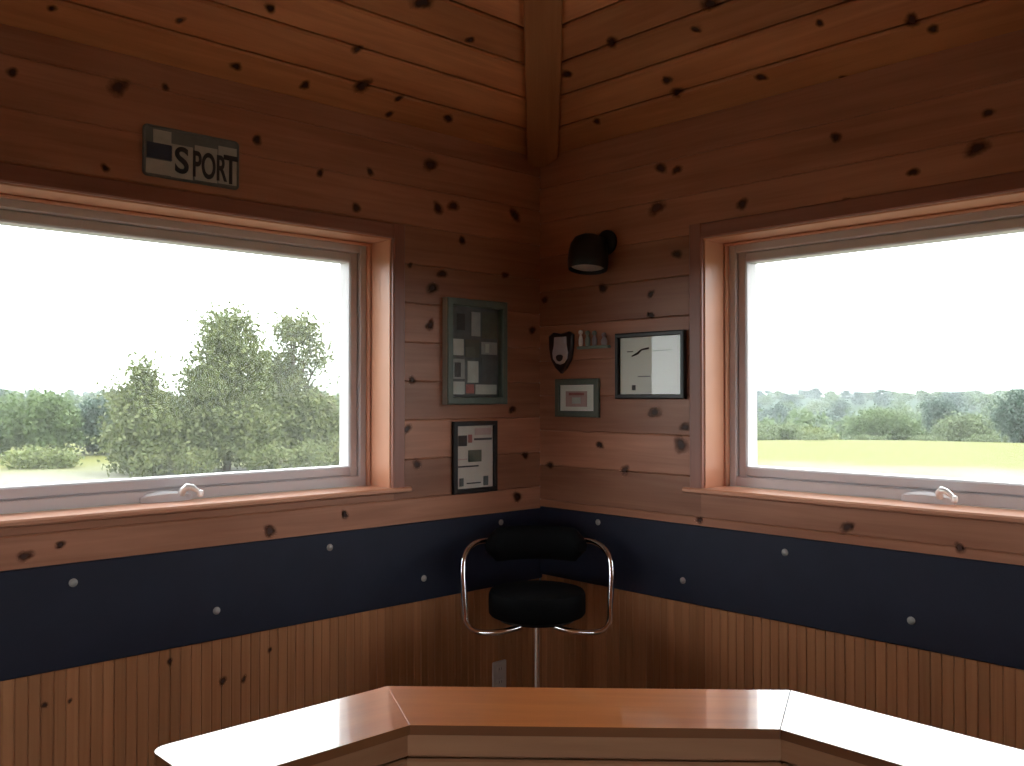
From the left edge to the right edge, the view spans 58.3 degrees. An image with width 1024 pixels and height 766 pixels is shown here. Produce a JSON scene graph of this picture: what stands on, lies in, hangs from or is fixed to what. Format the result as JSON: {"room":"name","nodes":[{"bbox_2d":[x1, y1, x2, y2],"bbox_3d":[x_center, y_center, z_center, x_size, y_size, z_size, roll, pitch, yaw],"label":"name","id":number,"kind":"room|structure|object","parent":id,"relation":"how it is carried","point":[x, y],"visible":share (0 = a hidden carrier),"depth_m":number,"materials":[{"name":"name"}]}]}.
{"room":"wooden cabin office","nodes":[
{"label":"wooden cabin office","id":0,"kind":"room"},
{"bbox_2d":[0,23,539,765],"bbox_3d":[-2.206,0.336,1.946,6.600,2.700,0.201,1,-1,-43],"label":"wall","id":1,"kind":"structure","parent":0,"point":[469,211],"depth_m":3.19,"materials":[{"name":"brown wood"}]},
{"bbox_2d":[142,123,238,189],"bbox_3d":[-1.019,-0.719,2.931,0.318,0.161,0.008,1,-1,-43],"label":"sign","id":2,"kind":"object","parent":1,"relation":"attached to","point":[167,153],"visible":1,"depth_m":2.92,"materials":[{"name":"paint"}]},
{"bbox_2d":[0,162,411,527],"bbox_3d":[-1.107,-0.100,2.990,1.753,1.015,0.261,1,-1,-43],"label":"window","id":3,"kind":"structure","parent":1,"relation":"in","point":[370,254],"depth_m":3.20,"materials":[{"name":"brown wood"}]},
{"bbox_2d":[0,508,541,680],"bbox_3d":[-2.125,0.663,1.869,6.180,0.302,0.021,1,-1,-43],"label":"wall panel","id":4,"kind":"object","parent":1,"relation":"attached to","point":[68,615],"visible":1,"depth_m":2.99,"materials":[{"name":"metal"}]},
{"bbox_2d":[442,297,507,404],"bbox_3d":[-0.145,-0.125,3.727,0.323,0.424,0.034,1,-1,-43],"label":"picture frame","id":5,"kind":"object","parent":1,"relation":"attached to","point":[475,332],"visible":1,"depth_m":3.73,"materials":[{"name":"wood"}]},
{"bbox_2d":[453,339,463,354],"bbox_3d":[-0.217,-0.144,3.675,0.060,0.066,0.002,1,-1,-43],"label":"photo","id":6,"kind":"object","parent":5,"relation":"on","point":[458,344],"depth_m":3.68},
{"bbox_2d":[453,381,464,393],"bbox_3d":[-0.215,0.020,3.674,0.066,0.051,0.002,1,-1,-43],"label":"photo","id":7,"kind":"object","parent":5,"relation":"attached to","point":[458,386],"depth_m":3.68},
{"bbox_2d":[453,359,464,378],"bbox_3d":[-0.216,-0.057,3.674,0.068,0.080,0.002,1,-1,-43],"label":"photo","id":8,"kind":"object","parent":5,"relation":"on","point":[458,364],"depth_m":3.68},
{"bbox_2d":[453,308,469,333],"bbox_3d":[-0.207,-0.248,3.685,0.097,0.098,0.002,1,-1,-43],"label":"photo","id":9,"kind":"object","parent":5,"relation":"on","point":[461,316],"depth_m":3.69,"materials":[{"name":"paper"}]},
{"bbox_2d":[466,384,473,392],"bbox_3d":[-0.170,0.024,3.716,0.042,0.036,0.002,1,-1,-43],"label":"photo","id":10,"kind":"object","parent":5,"relation":"attached to","point":[469,387],"depth_m":3.71,"materials":[{"name":"red paper"}]},
{"bbox_2d":[465,339,478,357],"bbox_3d":[-0.161,-0.140,3.728,0.074,0.073,0.002,1,-1,-43],"label":"photo","id":11,"kind":"object","parent":5,"relation":"on","point":[471,345],"depth_m":3.73},
{"bbox_2d":[467,361,477,382],"bbox_3d":[-0.159,-0.045,3.728,0.058,0.087,0.002,1,-1,-43],"label":"photo","id":12,"kind":"object","parent":5,"relation":"on","point":[472,366],"depth_m":3.73},
{"bbox_2d":[471,312,479,335],"bbox_3d":[-0.147,-0.240,3.742,0.047,0.098,0.002,1,-1,-43],"label":"photo","id":13,"kind":"object","parent":5,"relation":"on","point":[475,316],"depth_m":3.74},
{"bbox_2d":[475,384,496,393],"bbox_3d":[-0.107,0.026,3.776,0.116,0.040,0.002,1,-1,-43],"label":"photo","id":14,"kind":"object","parent":5,"relation":"attached to","point":[479,388],"depth_m":3.78},
{"bbox_2d":[481,358,496,378],"bbox_3d":[-0.095,-0.059,3.788,0.084,0.087,0.002,1,-1,-43],"label":"photo","id":15,"kind":"object","parent":5,"relation":"on","point":[488,365],"depth_m":3.79,"materials":[{"name":"paper"}]},
{"bbox_2d":[481,342,496,354],"bbox_3d":[-0.094,-0.143,3.790,0.087,0.051,0.002,1,-1,-43],"label":"photo","id":16,"kind":"object","parent":5,"relation":"on","point":[487,348],"depth_m":3.79},
{"bbox_2d":[482,312,496,338],"bbox_3d":[-0.092,-0.237,3.793,0.082,0.109,0.002,1,-1,-43],"label":"photo","id":17,"kind":"object","parent":5,"relation":"on","point":[489,319],"depth_m":3.79},
{"bbox_2d":[452,421,497,494],"bbox_3d":[-0.148,0.300,3.728,0.233,0.290,0.019,1,-1,-43],"label":"poster frame","id":18,"kind":"object","parent":1,"relation":"attached to","point":[474,443],"visible":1,"depth_m":3.73,"materials":[{"name":"black paint"}]},
{"bbox_2d":[458,435,466,445],"bbox_3d":[-0.198,0.232,3.687,0.045,0.043,0.002,1,-1,-43],"label":"photo","id":19,"kind":"object","parent":18,"relation":"attached to","point":[462,439],"depth_m":3.68},
{"bbox_2d":[468,450,481,461],"bbox_3d":[-0.151,0.296,3.731,0.070,0.048,0.002,1,-1,-43],"label":"photo","id":20,"kind":"object","parent":18,"relation":"on","point":[473,455],"depth_m":3.73},
{"bbox_2d":[492,659,505,686],"bbox_3d":[-0.051,1.215,3.816,0.075,0.118,0.010,1,-1,-43],"label":"wall socket","id":21,"kind":"object","parent":1,"relation":"attached to","point":[498,667],"visible":0.82,"depth_m":3.81,"materials":[{"name":"beige plastic"}]},
{"bbox_2d":[497,665,502,672],"bbox_3d":[-0.049,1.188,3.814,0.033,0.032,0.003,1,-1,-43],"label":"receptacle","id":22,"kind":"object","parent":21,"relation":"attached to","point":[499,667],"depth_m":3.81,"materials":[{"name":"white plastic"}]},
{"bbox_2d":[497,678,502,685],"bbox_3d":[-0.049,1.242,3.813,0.033,0.032,0.003,1,-1,-43],"label":"receptacle","id":23,"kind":"object","parent":21,"relation":"attached to","point":[499,680],"depth_m":3.81,"materials":[{"name":"white plastic"}]},
{"bbox_2d":[0,0,1023,154],"bbox_3d":[-0.003,-1.965,-0.343,6.279,1.906,6.245,1,-1,-43],"label":"ceiling","id":24,"kind":"structure","parent":0,"point":[455,68],"depth_m":3.08,"materials":[{"name":"brown wood"}]},
{"bbox_2d":[523,0,562,166],"bbox_3d":[0.066,-1.922,1.851,0.136,1.905,4.314,0,-1,2],"label":"ceiling beam","id":25,"kind":"structure","parent":24,"relation":"attached to","point":[542,18],"depth_m":3.49,"materials":[{"name":"brown wood"}]},
{"bbox_2d":[540,29,1023,749],"bbox_3d":[2.317,0.334,1.804,0.201,2.700,6.600,1,-1,-43],"label":"wall","id":26,"kind":"structure","parent":0,"point":[954,114],"depth_m":3.28,"materials":[{"name":"brown wood"}]},
{"bbox_2d":[549,332,574,373],"bbox_3d":[0.206,-0.128,3.893,0.025,0.176,0.140,1,-1,-43],"label":"shield plaque","id":27,"kind":"object","parent":26,"relation":"attached to","point":[561,346],"visible":1,"depth_m":3.88,"materials":[{"name":"brown wood"}]},
{"bbox_2d":[555,378,599,417],"bbox_3d":[0.270,0.062,3.830,0.015,0.160,0.246,1,-1,-43],"label":"photo frame","id":28,"kind":"object","parent":26,"relation":"attached to","point":[573,397],"visible":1,"depth_m":3.82,"materials":[{"name":"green wood"}]},
{"bbox_2d":[572,397,580,403],"bbox_3d":[0.269,0.073,3.831,0.001,0.026,0.048,1,-1,-43],"label":"print","id":29,"kind":"object","parent":28,"relation":"attached to","point":[575,400],"depth_m":3.83},
{"bbox_2d":[566,391,586,406],"bbox_3d":[0.268,0.067,3.833,0.002,0.065,0.119,1,-1,-43],"label":"print","id":30,"kind":"object","parent":28,"relation":"attached to","point":[573,398],"depth_m":3.83,"materials":[{"name":"pink paper"}]},
{"bbox_2d":[568,230,616,274],"bbox_3d":[0.306,-0.531,3.685,0.171,0.178,0.164,1,-1,-43],"label":"spotlight","id":31,"kind":"object","parent":26,"relation":"attached to","point":[588,253],"visible":1,"depth_m":3.64,"materials":[{"name":"black plastic"}]},
{"bbox_2d":[577,330,610,348],"bbox_3d":[0.332,-0.181,3.763,0.021,0.080,0.173,1,-1,-43],"label":"wall ornament","id":32,"kind":"object","parent":26,"relation":"attached to","point":[587,339],"visible":1,"depth_m":3.76,"materials":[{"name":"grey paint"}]},
{"bbox_2d":[615,330,686,398],"bbox_3d":[0.531,-0.068,3.549,0.021,0.259,0.337,1,-1,-43],"label":"frame","id":33,"kind":"object","parent":26,"relation":"attached to","point":[648,365],"visible":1,"depth_m":3.55,"materials":[{"name":"black paint"}]},
{"bbox_2d":[540,506,1023,669],"bbox_3d":[2.235,0.648,1.728,0.021,0.291,6.168,1,-1,-43],"label":"wall panel","id":34,"kind":"object","parent":26,"relation":"attached to","point":[972,609],"visible":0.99,"depth_m":3.03,"materials":[{"name":"metal"}]},
{"bbox_2d":[682,170,1023,523],"bbox_3d":[1.337,-0.098,2.860,0.261,0.995,1.782,1,-1,-43],"label":"window","id":35,"kind":"structure","parent":26,"relation":"in","point":[724,255],"depth_m":3.22,"materials":[{"name":"brown wood"}]},
{"bbox_3d":[-0.016,1.567,-0.404,6.200,0.030,6.200,1,-1,-43],"label":"floor","id":36,"kind":"structure","parent":0,"visible":0},
{"bbox_2d":[460,525,613,687],"bbox_3d":[0.090,1.081,3.382,0.507,1.051,0.495,1,-1,-43],"label":"bar stool","id":37,"kind":"object","parent":36,"relation":"on","point":[536,605],"visible":0.94,"depth_m":3.36,"materials":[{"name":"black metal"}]},
{"bbox_2d":[154,686,1023,765],"bbox_3d":[0.618,1.099,1.398,2.379,0.958,0.825,0,-1,23],"label":"countertop","id":38,"kind":"structure","parent":36,"relation":"on","point":[388,725],"depth_m":1.68,"materials":[{"name":"brown wood"}]},
{"bbox_2d":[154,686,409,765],"bbox_3d":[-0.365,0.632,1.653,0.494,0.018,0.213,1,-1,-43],"label":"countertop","id":39,"kind":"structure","parent":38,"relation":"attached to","point":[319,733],"depth_m":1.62,"materials":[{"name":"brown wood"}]},
{"bbox_2d":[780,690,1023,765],"bbox_3d":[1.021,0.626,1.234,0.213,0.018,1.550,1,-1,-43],"label":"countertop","id":40,"kind":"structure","parent":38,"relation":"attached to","point":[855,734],"depth_m":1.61,"materials":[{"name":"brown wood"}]},
{"label":"outside","id":41,"kind":"structure","parent":0,"visible":0},
{"bbox_2d":[0,397,1023,513],"bbox_3d":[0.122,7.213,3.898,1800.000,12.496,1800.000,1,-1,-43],"label":"ground","id":42,"kind":"structure","parent":41,"point":[997,461],"depth_m":38.40,"materials":[{"name":"green plant"}]},
{"bbox_2d":[15,387,39,401],"bbox_3d":[-168.804,4.585,321.522,10.751,6.291,9.120,0,-1,0],"label":"tree","id":43,"kind":"object","parent":42,"relation":"on","point":[27,392],"visible":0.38,"depth_m":320.06,"materials":[{"name":"green plant"}]},
{"bbox_2d":[0,443,84,469],"bbox_3d":[-17.429,2.877,34.002,2.882,1.327,2.372,0,-1,-6],"label":"bush","id":44,"kind":"object","parent":42,"relation":"on","point":[50,458],"visible":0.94,"depth_m":33.62,"materials":[{"name":"green plant"}]},
{"bbox_2d":[0,386,91,456],"bbox_3d":[-21.285,1.762,39.748,5.985,3.387,3.793,0,-1,-2],"label":"round shrub","id":45,"kind":"object","parent":42,"relation":"on","point":[43,420],"visible":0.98,"depth_m":39.21,"materials":[{"name":"green plant"}]},
{"bbox_2d":[60,391,78,398],"bbox_3d":[-191.099,5.288,396.136,9.171,4.541,7.780,0,-1,-19],"label":"tree","id":46,"kind":"object","parent":42,"relation":"on","point":[72,392],"visible":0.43,"depth_m":395.42,"materials":[{"name":"green plant"}]},
{"bbox_2d":[66,395,87,405],"bbox_3d":[-148.862,6.273,314.487,8.928,5.224,7.574,0,-1,12],"label":"tree","id":47,"kind":"object","parent":42,"relation":"on","point":[77,397],"visible":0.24,"depth_m":313.83,"materials":[{"name":"green plant"}]},
{"bbox_2d":[75,396,91,407],"bbox_3d":[-128.944,7.617,277.962,7.495,7.582,8.481,0,-1,-15],"label":"tree","id":48,"kind":"object","parent":42,"relation":"on","point":[80,400],"visible":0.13,"depth_m":277.53,"materials":[{"name":"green plant"}]},
{"bbox_2d":[83,392,99,399],"bbox_3d":[-160.915,5.294,351.651,8.937,4.425,7.582,0,-1,31],"label":"tree","id":49,"kind":"object","parent":42,"relation":"on","point":[88,394],"visible":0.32,"depth_m":350.45,"materials":[{"name":"green plant"}]},
{"bbox_2d":[70,391,137,454],"bbox_3d":[-18.231,2.068,41.838,3.974,3.503,2.595,0,-1,3],"label":"thicket","id":50,"kind":"object","parent":42,"relation":"on","point":[91,405],"visible":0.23,"depth_m":41.36,"materials":[{"name":"green plant"}]},
{"bbox_2d":[86,349,212,476],"bbox_3d":[-12.421,1.191,31.377,3.839,4.728,3.765,0,-1,3],"label":"broadleaf tree","id":51,"kind":"object","parent":42,"relation":"on","point":[139,403],"visible":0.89,"depth_m":30.63,"materials":[{"name":"green plant"}]},
{"bbox_2d":[126,439,220,477],"bbox_3d":[-11.120,2.658,30.402,2.900,1.597,1.918,0,-1,-2],"label":"bush","id":52,"kind":"object","parent":42,"relation":"on","point":[189,462],"visible":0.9,"depth_m":30.06,"materials":[{"name":"green plant"}]},
{"bbox_2d":[163,297,293,471],"bbox_3d":[-10.245,0.150,32.889,4.648,6.485,4.729,0,-1,4],"label":"broadleaf tree","id":53,"kind":"object","parent":42,"relation":"on","point":[222,392],"visible":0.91,"depth_m":32.02,"materials":[{"name":"green plant"}]},
{"bbox_2d":[234,433,333,470],"bbox_3d":[-7.788,2.514,31.288,3.398,1.616,1.989,0,-1,-1],"label":"bush","id":54,"kind":"object","parent":42,"relation":"on","point":[257,460],"visible":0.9,"depth_m":31.03,"materials":[{"name":"green plant"}]},
{"bbox_2d":[250,302,339,466],"bbox_3d":[-8.242,0.195,35.107,4.149,6.628,3.881,1,-1,-32],"label":"broadleaf tree","id":55,"kind":"object","parent":42,"relation":"on","point":[310,416],"visible":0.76,"depth_m":34.81,"materials":[{"name":"green plant"}]},
{"bbox_2d":[286,383,339,428],"bbox_3d":[-11.020,1.665,54.568,7.886,4.424,4.618,0,-1,1],"label":"thicket","id":56,"kind":"object","parent":42,"relation":"on","point":[335,383],"visible":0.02,"depth_m":54.66,"materials":[{"name":"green plant"}]},
{"bbox_2d":[314,431,338,465],"bbox_3d":[-5.900,2.566,33.315,2.828,1.651,1.706,0,-1,8],"label":"bush","id":57,"kind":"object","parent":42,"relation":"on","point":[330,448],"visible":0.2,"depth_m":33.27,"materials":[{"name":"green plant"}]},
{"bbox_2d":[757,400,762,419],"bbox_3d":[73.855,8.867,281.485,6.691,7.143,6.530,0,-1,-6],"label":"tree","id":58,"kind":"object","parent":42,"relation":"on","point":[758,402],"visible":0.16,"depth_m":280.74,"materials":[{"name":"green plant"}]},
{"bbox_2d":[757,389,765,398],"bbox_3d":[104.311,5.409,388.460,7.772,5.845,7.964,0,-1,20],"label":"tree","id":59,"kind":"object","parent":42,"relation":"on","point":[759,392],"visible":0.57,"depth_m":388.05,"materials":[{"name":"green plant"}]},
{"bbox_2d":[757,395,774,404],"bbox_3d":[94.064,6.445,341.239,8.187,4.791,6.946,0,-1,-1],"label":"tree","id":60,"kind":"object","parent":42,"relation":"on","point":[766,400],"visible":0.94,"depth_m":340.37,"materials":[{"name":"green plant"}]},
{"bbox_2d":[757,409,775,428],"bbox_3d":[32.320,8.220,122.374,10.737,9.666,9.109,0,-1,25],"label":"tree","id":61,"kind":"object","parent":42,"relation":"on","point":[765,419],"visible":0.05,"depth_m":121.66,"materials":[{"name":"green plant"}]},
{"bbox_2d":[758,408,774,422],"bbox_3d":[65.723,10.287,234.230,6.378,8.511,6.224,0,-1,23],"label":"tree","id":62,"kind":"object","parent":42,"relation":"on","point":[764,412],"visible":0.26,"depth_m":234.51,"materials":[{"name":"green plant"}]},
{"bbox_2d":[768,389,787,398],"bbox_3d":[114.999,5.032,395.507,10.879,5.386,9.229,0,-1,-6],"label":"tree","id":63,"kind":"object","parent":42,"relation":"on","point":[776,393],"visible":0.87,"depth_m":394.36,"materials":[{"name":"green plant"}]},
{"bbox_2d":[761,400,796,423],"bbox_3d":[57.016,9.248,196.798,8.378,11.457,8.585,0,-1,10],"label":"tree","id":64,"kind":"object","parent":42,"relation":"on","point":[778,409],"visible":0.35,"depth_m":196.70,"materials":[{"name":"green plant"}]},
{"bbox_2d":[757,420,805,439],"bbox_3d":[18.667,3.631,65.897,4.446,2.047,3.332,0,-1,-20],"label":"shrub","id":65,"kind":"object","parent":42,"relation":"on","point":[787,433],"visible":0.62,"depth_m":65.55,"materials":[{"name":"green plant"}]},
{"bbox_2d":[778,399,797,414],"bbox_3d":[83.583,8.316,280.196,9.306,6.702,7.895,0,-1,-9],"label":"tree","id":66,"kind":"object","parent":42,"relation":"on","point":[783,402],"visible":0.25,"depth_m":279.16,"materials":[{"name":"green plant"}]},
{"bbox_2d":[777,392,804,409],"bbox_3d":[95.373,6.876,312.608,8.875,7.699,8.661,1,-1,-40],"label":"tree","id":67,"kind":"object","parent":42,"relation":"on","point":[791,397],"visible":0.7,"depth_m":311.58,"materials":[{"name":"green plant"}]},
{"bbox_2d":[757,431,826,440],"bbox_3d":[17.441,3.408,58.740,5.480,0.791,2.469,0,-1,7],"label":"clump","id":68,"kind":"object","parent":42,"relation":"on","point":[767,436],"visible":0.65,"depth_m":58.63,"materials":[{"name":"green plant"}]},
{"bbox_2d":[793,388,807,398],"bbox_3d":[127.848,5.316,407.118,8.695,5.945,8.909,1,-1,-32],"label":"tree","id":69,"kind":"object","parent":42,"relation":"on","point":[801,392],"visible":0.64,"depth_m":405.34,"materials":[{"name":"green plant"}]},
{"bbox_2d":[770,401,845,439],"bbox_3d":[36.312,7.287,114.894,9.585,10.171,11.299,0,-1,-1],"label":"tree","id":70,"kind":"object","parent":42,"relation":"on","point":[802,419],"visible":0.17,"depth_m":113.77,"materials":[{"name":"green plant"}]},
{"bbox_2d":[801,404,824,414],"bbox_3d":[90.582,9.191,275.712,7.648,6.837,6.758,0,-1,-13],"label":"tree","id":71,"kind":"object","parent":42,"relation":"on","point":[814,409],"visible":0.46,"depth_m":274.37,"materials":[{"name":"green plant"}]},
{"bbox_2d":[805,387,823,398],"bbox_3d":[131.042,4.807,398.168,8.815,6.630,9.032,-1,-1,42],"label":"tree","id":72,"kind":"object","parent":42,"relation":"on","point":[814,390],"visible":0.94,"depth_m":397.84,"materials":[{"name":"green plant"}]},
{"bbox_2d":[794,423,841,439],"bbox_3d":[22.448,4.123,68.606,4.324,2.341,3.044,0,-1,2],"label":"shrub","id":73,"kind":"object","parent":42,"relation":"on","point":[817,430],"visible":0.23,"depth_m":68.05,"materials":[{"name":"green plant"}]},
{"bbox_2d":[807,399,828,411],"bbox_3d":[98.827,8.260,297.719,8.879,6.449,7.847,1,-1,-43],"label":"tree","id":74,"kind":"object","parent":42,"relation":"on","point":[821,404],"visible":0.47,"depth_m":297.53,"materials":[{"name":"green plant"}]},
{"bbox_2d":[813,408,841,433],"bbox_3d":[58.289,9.984,173.284,7.833,10.712,8.026,-1,-1,35],"label":"tree","id":75,"kind":"object","parent":42,"relation":"on","point":[828,414],"visible":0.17,"depth_m":173.19,"materials":[{"name":"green plant"}]},
{"bbox_2d":[816,389,841,396],"bbox_3d":[139.759,5.043,403.834,11.446,5.152,9.710,0,-1,3],"label":"tree","id":76,"kind":"object","parent":42,"relation":"on","point":[824,391],"visible":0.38,"depth_m":403.02,"materials":[{"name":"green plant"}]},
{"bbox_2d":[820,392,840,401],"bbox_3d":[123.163,5.577,355.444,7.856,4.585,9.260,0,-1,17],"label":"tree","id":77,"kind":"object","parent":42,"relation":"on","point":[827,395],"visible":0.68,"depth_m":354.88,"materials":[{"name":"green plant"}]},
{"bbox_2d":[823,397,846,409],"bbox_3d":[109.832,7.053,312.691,8.159,5.628,9.618,-1,-1,32],"label":"tree","id":78,"kind":"object","parent":42,"relation":"on","point":[832,399],"visible":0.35,"depth_m":312.27,"materials":[{"name":"green plant"}]},
{"bbox_2d":[826,410,855,439],"bbox_3d":[53.864,9.025,146.816,8.880,9.423,10.468,0,-1,-25],"label":"tree","id":79,"kind":"object","parent":42,"relation":"on","point":[838,427],"visible":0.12,"depth_m":146.02,"materials":[{"name":"green plant"}]},
{"bbox_2d":[827,397,855,429],"bbox_3d":[84.277,8.867,233.839,7.903,10.808,8.098,-1,-1,34],"label":"tree","id":80,"kind":"object","parent":42,"relation":"on","point":[843,406],"visible":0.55,"depth_m":232.62,"materials":[{"name":"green plant"}]},
{"bbox_2d":[803,433,886,439],"bbox_3d":[21.947,3.667,60.857,5.660,0.766,2.346,0,-1,-1],"label":"clump","id":81,"kind":"object","parent":42,"relation":"on","point":[828,435],"visible":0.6,"depth_m":60.28,"materials":[{"name":"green plant"}]},
{"bbox_2d":[840,390,856,398],"bbox_3d":[145.196,5.389,395.342,7.282,5.345,7.106,-1,-1,35],"label":"tree","id":82,"kind":"object","parent":42,"relation":"on","point":[847,392],"visible":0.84,"depth_m":394.93,"materials":[{"name":"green plant"}]},
{"bbox_2d":[849,391,868,404],"bbox_3d":[126.015,5.770,332.419,7.461,6.472,7.282,0,-1,30],"label":"tree","id":83,"kind":"object","parent":42,"relation":"on","point":[856,400],"visible":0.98,"depth_m":332.65,"materials":[{"name":"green plant"}]},
{"bbox_2d":[861,391,876,399],"bbox_3d":[140.839,5.290,365.041,7.551,5.251,8.544,0,-1,30],"label":"tree","id":84,"kind":"object","parent":42,"relation":"on","point":[867,392],"visible":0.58,"depth_m":363.08,"materials":[{"name":"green plant"}]},
{"bbox_2d":[870,389,895,405],"bbox_3d":[129.351,5.488,320.328,8.772,7.797,8.989,1,-1,-32],"label":"tree","id":85,"kind":"object","parent":42,"relation":"on","point":[880,393],"visible":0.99,"depth_m":320.38,"materials":[{"name":"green plant"}]},
{"bbox_2d":[840,401,931,439],"bbox_3d":[29.743,3.790,72.981,7.396,4.788,5.892,0,-1,-3],"label":"round tree","id":86,"kind":"object","parent":42,"relation":"on","point":[879,422],"visible":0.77,"depth_m":71.68,"materials":[{"name":"green plant"}]},
{"bbox_2d":[883,390,897,398],"bbox_3d":[164.053,5.077,399.209,8.708,5.082,10.265,-1,-1,42],"label":"tree","id":87,"kind":"object","parent":42,"relation":"on","point":[890,391],"visible":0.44,"depth_m":398.32,"materials":[{"name":"green plant"}]},
{"bbox_2d":[889,401,914,412],"bbox_3d":[116.152,8.045,273.797,7.329,6.222,8.639,0,-1,-19],"label":"tree","id":88,"kind":"object","parent":42,"relation":"on","point":[904,404],"visible":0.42,"depth_m":273.43,"materials":[{"name":"green plant"}]},
{"bbox_2d":[893,394,911,403],"bbox_3d":[140.072,5.855,329.643,7.173,4.948,8.455,-1,-1,39],"label":"tree","id":89,"kind":"object","parent":42,"relation":"on","point":[900,397],"visible":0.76,"depth_m":328.93,"materials":[{"name":"green plant"}]},
{"bbox_2d":[897,391,914,399],"bbox_3d":[152.315,5.599,355.697,6.658,4.630,7.534,0,-1,-12],"label":"tree","id":90,"kind":"object","parent":42,"relation":"on","point":[906,393],"visible":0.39,"depth_m":354.41,"materials":[{"name":"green plant"}]},
{"bbox_2d":[895,403,921,417],"bbox_3d":[95.834,9.766,220.901,8.830,9.867,7.803,0,-1,26],"label":"tree","id":91,"kind":"object","parent":42,"relation":"on","point":[909,411],"visible":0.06,"depth_m":220.24,"materials":[{"name":"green plant"}]},
{"bbox_2d":[906,408,930,428],"bbox_3d":[79.603,9.570,180.020,8.860,9.402,10.445,-1,-1,42],"label":"tree","id":92,"kind":"object","parent":42,"relation":"on","point":[912,413],"visible":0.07,"depth_m":179.54,"materials":[{"name":"green plant"}]},
{"bbox_2d":[911,388,929,399],"bbox_3d":[160.555,4.582,359.993,8.876,5.181,10.463,1,-1,-45],"label":"tree","id":93,"kind":"object","parent":42,"relation":"on","point":[921,391],"visible":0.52,"depth_m":359.24,"materials":[{"name":"green plant"}]},
{"bbox_2d":[914,400,933,414],"bbox_3d":[126.424,7.677,281.022,7.915,5.700,6.715,1,-1,-35],"label":"tree","id":94,"kind":"object","parent":42,"relation":"on","point":[917,407],"visible":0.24,"depth_m":280.80,"materials":[{"name":"green plant"}]},
{"bbox_2d":[916,390,936,400],"bbox_3d":[153.787,5.451,341.202,7.626,5.539,6.739,0,-1,9],"label":"tree","id":95,"kind":"object","parent":42,"relation":"on","point":[920,396],"visible":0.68,"depth_m":340.95,"materials":[{"name":"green plant"}]},
{"bbox_2d":[915,393,964,435],"bbox_3d":[41.360,5.489,88.401,5.447,9.219,5.887,1,-1,-43],"label":"tree","id":96,"kind":"object","parent":42,"relation":"on","point":[935,410],"visible":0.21,"depth_m":88.04,"materials":[{"name":"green plant"}]},
{"bbox_2d":[934,390,951,402],"bbox_3d":[143.427,6.082,303.587,8.267,7.348,8.471,-1,-1,45],"label":"tree","id":97,"kind":"object","parent":42,"relation":"on","point":[943,393],"visible":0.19,"depth_m":303.88,"materials":[{"name":"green plant"}]},
{"bbox_2d":[909,434,999,441],"bbox_3d":[28.050,3.569,57.835,5.408,0.742,2.264,0,-1,-1],"label":"clump","id":98,"kind":"object","parent":42,"relation":"on","point":[918,438],"visible":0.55,"depth_m":57.55,"materials":[{"name":"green plant"}]},
{"bbox_2d":[944,390,972,409],"bbox_3d":[137.199,6.162,282.074,8.213,8.769,8.016,0,-1,22],"label":"tree","id":99,"kind":"object","parent":42,"relation":"on","point":[957,400],"visible":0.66,"depth_m":281.90,"materials":[{"name":"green plant"}]},
{"bbox_2d":[923,411,1010,442],"bbox_3d":[33.813,3.983,68.726,5.855,4.204,5.121,-1,-1,38],"label":"tree","id":100,"kind":"object","parent":42,"relation":"on","point":[960,429],"visible":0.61,"depth_m":68.03,"materials":[{"name":"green plant"}]},
{"bbox_2d":[959,393,983,409],"bbox_3d":[148.938,5.968,298.541,10.940,6.401,9.280,0,-1,24],"label":"tree","id":101,"kind":"object","parent":42,"relation":"on","point":[970,399],"visible":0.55,"depth_m":297.02,"materials":[{"name":"green plant"}]},
{"bbox_2d":[966,389,986,398],"bbox_3d":[200.547,4.795,396.797,11.456,5.672,9.719,0,-1,-30],"label":"tree","id":102,"kind":"object","parent":42,"relation":"on","point":[973,391],"visible":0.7,"depth_m":395.32,"materials":[{"name":"green plant"}]},
{"bbox_2d":[976,402,997,421],"bbox_3d":[114.617,8.491,218.918,10.040,9.038,8.517,0,-1,-21],"label":"tree","id":103,"kind":"object","parent":42,"relation":"on","point":[986,412],"visible":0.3,"depth_m":218.48,"materials":[{"name":"green plant"}]},
{"bbox_2d":[975,393,1000,411],"bbox_3d":[148.034,6.070,286.262,8.000,6.791,9.430,0,-1,-5],"label":"tree","id":104,"kind":"object","parent":42,"relation":"on","point":[985,398],"visible":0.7,"depth_m":285.50,"materials":[{"name":"green plant"}]},
{"bbox_2d":[969,434,1009,442],"bbox_3d":[29.637,3.329,54.119,4.753,0.789,2.320,0,-1,0],"label":"clump","id":105,"kind":"object","parent":42,"relation":"on","point":[994,438],"visible":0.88,"depth_m":54.09,"materials":[{"name":"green plant"}]},
{"bbox_2d":[989,390,1004,395],"bbox_3d":[212.499,5.100,400.982,8.826,5.151,10.404,0,-1,12],"label":"tree","id":106,"kind":"object","parent":42,"relation":"on","point":[994,391],"visible":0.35,"depth_m":400.57,"materials":[{"name":"green plant"}]},
{"bbox_2d":[989,391,1006,403],"bbox_3d":[158.513,5.833,300.854,10.497,6.142,8.905,0,-1,-23],"label":"tree","id":107,"kind":"object","parent":42,"relation":"on","point":[997,394],"visible":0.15,"depth_m":299.83,"materials":[{"name":"green plant"}]},
{"bbox_2d":[984,381,1023,442],"bbox_3d":[31.438,2.070,56.502,4.051,4.422,4.077,1,-1,-32],"label":"tree","id":108,"kind":"object","parent":42,"relation":"on","point":[1010,415],"visible":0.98,"depth_m":56.10,"materials":[{"name":"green plant"}]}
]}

